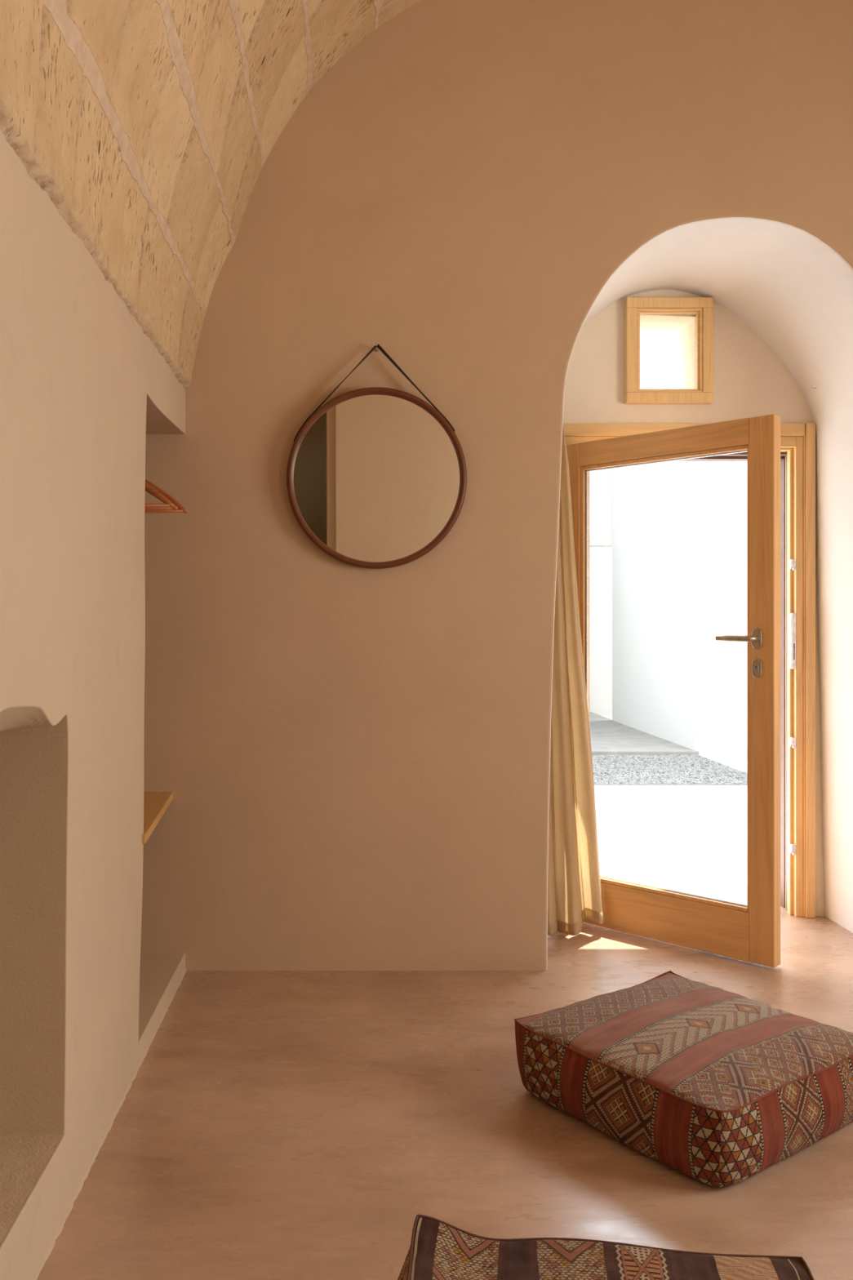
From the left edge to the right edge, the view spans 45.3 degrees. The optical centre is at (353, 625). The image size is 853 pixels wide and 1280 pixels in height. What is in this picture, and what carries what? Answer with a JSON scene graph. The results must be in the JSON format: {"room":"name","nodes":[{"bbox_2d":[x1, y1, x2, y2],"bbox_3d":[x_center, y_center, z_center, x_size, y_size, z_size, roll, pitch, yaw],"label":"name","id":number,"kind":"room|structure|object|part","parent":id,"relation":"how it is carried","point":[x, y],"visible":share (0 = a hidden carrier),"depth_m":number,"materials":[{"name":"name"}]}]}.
{"room":"traditional dwelling","nodes":[
{"label":"traditional dwelling","id":0,"kind":"room"},
{"bbox_2d":[0,129,185,1279],"bbox_3d":[-1.055,0.190,0.500,0.890,2.220,6.400,0,0,0],"label":"wall","id":1,"kind":"structure","parent":0,"point":[83,387],"depth_m":2.18,"materials":[{"name":"beige paint"}]},
{"bbox_2d":[0,1133,62,1244],"bbox_3d":[-0.882,1.074,1.677,0.536,0.004,0.955,0,0,0],"label":"ledge","id":2,"kind":"object","parent":1,"relation":"attached to","point":[23,1157],"visible":1,"depth_m":2.02,"materials":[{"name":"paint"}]},
{"bbox_2d":[33,968,186,1279],"bbox_3d":[-0.611,1.242,1.595,0.018,0.019,4.190,0,0,0],"label":"baseboard","id":3,"kind":"structure","parent":1,"relation":"attached to","point":[60,1228],"depth_m":2.42,"materials":[{"name":"beige paint"}]},
{"bbox_2d":[142,791,173,844],"bbox_3d":[-0.908,0.615,3.309,0.615,0.026,0.759,0,0,0],"label":"shelf board","id":4,"kind":"object","parent":1,"relation":"attached to","point":[155,803],"visible":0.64,"depth_m":3.37,"materials":[{"name":"brown wood"}]},
{"bbox_3d":[-0.800,-0.590,3.310,0.025,0.025,0.780,0,0,0],"label":"rail","id":5,"kind":"object","parent":1,"relation":"attached to","visible":0},
{"bbox_2d":[144,482,174,508],"bbox_3d":[-0.811,-0.495,3.311,0.457,0.225,0.036,0,0,-4],"label":"clothes hanger","id":6,"kind":"object","parent":5,"relation":"hanging from","point":[167,504],"visible":0.16,"depth_m":3.31,"materials":[{"name":"wood"}]},
{"bbox_2d":[144,488,177,511],"bbox_3d":[-0.808,-0.493,3.381,0.457,0.225,0.036,0,0,1],"label":"clothes hanger","id":7,"kind":"object","parent":5,"relation":"hanging from","point":[175,508],"visible":0.06,"depth_m":3.36,"materials":[{"name":"wood"}]},
{"bbox_2d":[144,479,187,513],"bbox_3d":[-0.786,-0.491,3.461,0.457,0.225,0.036,0,0,4],"label":"clothes hanger","id":8,"kind":"object","parent":5,"relation":"hanging from","point":[181,508],"visible":0.15,"depth_m":3.44,"materials":[{"name":"brown wood"}]},
{"bbox_2d":[0,0,420,390],"bbox_3d":[1.260,-1.683,0.498,3.802,1.843,6.398,0,0,0],"label":"ceiling","id":9,"kind":"structure","parent":0,"point":[151,127],"depth_m":2.65,"materials":[{"name":"stone"}]},
{"bbox_2d":[36,885,852,1279],"bbox_3d":[0.950,1.310,1.050,4.900,0.120,7.700,0,0,0],"label":"floor","id":10,"kind":"structure","parent":0,"point":[272,1125],"depth_m":2.46,"materials":[{"name":"concrete"}]},
{"bbox_2d":[397,1213,814,1279],"bbox_3d":[0.378,1.136,1.431,0.776,0.225,0.728,0,0,9],"label":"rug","id":11,"kind":"object","parent":10,"relation":"on","point":[439,1250],"visible":1,"depth_m":1.68,"materials":[{"name":"fabric"}]},
{"bbox_3d":[0.377,1.137,1.433,0.758,0.222,0.707,0,0,9],"label":"panel","id":12,"kind":"part","parent":11,"relation":"part of","materials":[{"name":"fabric"}]},
{"bbox_2d":[514,970,852,1186],"bbox_3d":[0.885,1.135,2.664,0.711,0.226,0.687,0,0,-35],"label":"floor cushion","id":13,"kind":"object","parent":10,"relation":"on","point":[717,1086],"visible":1,"depth_m":2.46,"materials":[{"name":"fabric"}]},
{"bbox_3d":[0.885,1.064,2.665,0.672,0.018,0.647,0,0,-35],"label":"seam cord","id":14,"kind":"part","parent":13,"relation":"part of","materials":[{"name":"brown fabric"}]},
{"bbox_3d":[0.885,1.048,2.665,0.668,0.051,0.642,0,0,-35],"label":"panel","id":15,"kind":"part","parent":13,"relation":"part of","materials":[{"name":"multicoloured fabric"}]},
{"bbox_2d":[140,0,852,970],"bbox_3d":[1.025,-0.800,4.059,4.750,4.100,0.738,0,0,0],"label":"wall","id":16,"kind":"structure","parent":0,"point":[354,762],"depth_m":3.69,"materials":[{"name":"beige paint"}]},
{"bbox_3d":[0.083,-1.003,3.673,0.016,0.021,0.041,0,0,0],"label":"wall hook","id":17,"kind":"object","parent":16,"relation":"attached to","visible":0},
{"bbox_2d":[286,343,466,568],"bbox_3d":[0.083,-0.609,3.652,0.648,0.806,0.067,0,0,1],"label":"mirror","id":18,"kind":"object","parent":17,"relation":"hanging from","point":[376,477],"visible":1,"depth_m":3.66,"materials":[{"name":"mirror"}]},
{"bbox_3d":[0.083,-0.530,3.667,0.608,0.608,0.005,0,3,0],"label":"glass","id":19,"kind":"part","parent":18,"relation":"part of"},
{"bbox_3d":[0.798,-0.985,4.140,0.127,0.014,0.014,0,0,0],"label":"curtain rod","id":20,"kind":"object","parent":16,"relation":"attached to","visible":0},
{"bbox_2d":[547,422,604,935],"bbox_3d":[0.869,0.125,4.113,0.335,2.231,0.143,0,0,-15],"label":"curtain","id":21,"kind":"object","parent":20,"relation":"hanging from","point":[574,880],"visible":0.52,"depth_m":4.11,"materials":[{"name":"fabric"}]},
{"bbox_2d":[563,289,825,915],"bbox_3d":[1.400,-0.375,4.591,2.200,3.350,0.418,0,0,0],"label":"wall","id":22,"kind":"structure","parent":0,"point":[750,380],"depth_m":4.38,"materials":[{"name":"paint"}]},
{"bbox_2d":[624,297,713,404],"bbox_3d":[1.351,-1.177,4.370,0.370,0.449,0.060,0,0,0],"label":"window","id":23,"kind":"structure","parent":22,"relation":"in","point":[703,307],"depth_m":4.34,"materials":[{"name":"brown wood"}]},
{"bbox_3d":[1.351,-1.177,4.373,0.282,0.361,0.054,0,0,0],"label":"sash","id":24,"kind":"part","parent":23,"relation":"part of","materials":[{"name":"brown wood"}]},
{"bbox_2d":[566,413,780,967],"bbox_3d":[1.204,0.236,4.052,0.188,2.008,0.972,0,0,-45],"label":"door","id":25,"kind":"structure","parent":22,"relation":"in","point":[750,932],"depth_m":3.75,"materials":[{"name":"brown wood"}]},
{"bbox_3d":[1.224,-0.719,4.032,0.060,0.098,0.728,0,0,-45],"label":"rail","id":26,"kind":"part","parent":25,"relation":"part of","materials":[{"name":"brown wood"}]},
{"bbox_3d":[1.224,1.150,4.032,0.060,0.180,0.728,0,0,-45],"label":"rail","id":27,"kind":"part","parent":25,"relation":"part of","materials":[{"name":"brown wood"}]},
{"bbox_3d":[1.413,0.046,3.745,0.056,0.025,0.144,0,0,-44],"label":"lever","id":28,"kind":"part","parent":25,"relation":"part of","materials":[{"name":"silver metal"}]},
{"bbox_2d":[564,422,815,917],"bbox_3d":[1.357,0.191,4.478,1.244,2.118,0.244,0,0,0],"label":"door frame","id":29,"kind":"structure","parent":22,"relation":"attached to","point":[797,441],"depth_m":4.37,"materials":[{"name":"brown wood"}]},
{"bbox_3d":[1.923,0.240,4.506,0.042,2.020,0.128,0,0,0],"label":"shutter rail","id":30,"kind":"part","parent":29,"relation":"part of","materials":[{"name":"white metal"}]},
{"bbox_3d":[1.891,0.065,4.385,0.020,0.240,0.030,0,0,0],"label":"strike plate","id":31,"kind":"part","parent":29,"relation":"part of","materials":[{"name":"metal"}]},
{"bbox_3d":[1.891,0.963,4.382,0.020,0.045,0.026,0,0,0],"label":"strike plate","id":32,"kind":"part","parent":29,"relation":"part of","materials":[{"name":"metal"}]},
{"bbox_3d":[1.891,0.502,4.382,0.020,0.045,0.026,0,0,0],"label":"strike plate","id":33,"kind":"part","parent":29,"relation":"part of","materials":[{"name":"metal"}]},
{"bbox_3d":[1.891,-0.263,4.382,0.020,0.045,0.026,0,0,0],"label":"strike plate","id":34,"kind":"part","parent":29,"relation":"part of","materials":[{"name":"metal"}]},
{"label":"outside","id":35,"kind":"structure","parent":0,"visible":0},
{"bbox_2d":[594,715,747,885],"bbox_3d":[3.000,1.317,13.450,18.000,0.126,17.100,0,0,0],"label":"ground","id":36,"kind":"structure","parent":35,"point":[650,834],"depth_m":6.21,"materials":[{"name":"white concrete"}]},
{"bbox_2d":[589,468,612,715],"bbox_3d":[0.500,-1.325,13.700,9.000,5.250,1.400,0,0,0],"label":"wall","id":37,"kind":"structure","parent":36,"relation":"on","point":[600,481],"depth_m":14.20,"materials":[{"name":"white paint"}]},
{"bbox_2d":[589,711,698,755],"bbox_3d":[0.165,1.278,12.050,6.330,0.145,4.500,0,0,0],"label":"patio slab","id":38,"kind":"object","parent":36,"relation":"on","point":[608,736],"visible":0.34,"depth_m":10.52,"materials":[{"name":"concrete"}]},
{"bbox_2d":[591,754,747,784],"bbox_3d":[1.920,1.244,8.916,2.840,0.020,1.792,0,0,0],"label":"gravel","id":39,"kind":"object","parent":36,"relation":"on","point":[615,769],"visible":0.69,"depth_m":8.70,"materials":[{"name":"grey gravel"}]},
{"bbox_2d":[612,342,747,755],"bbox_3d":[6.150,-1.325,11.410,5.700,5.250,3.180,0,0,0],"label":"wall","id":40,"kind":"structure","parent":36,"relation":"on","point":[680,528],"depth_m":10.25,"materials":[{"name":"white paint"}]}
]}

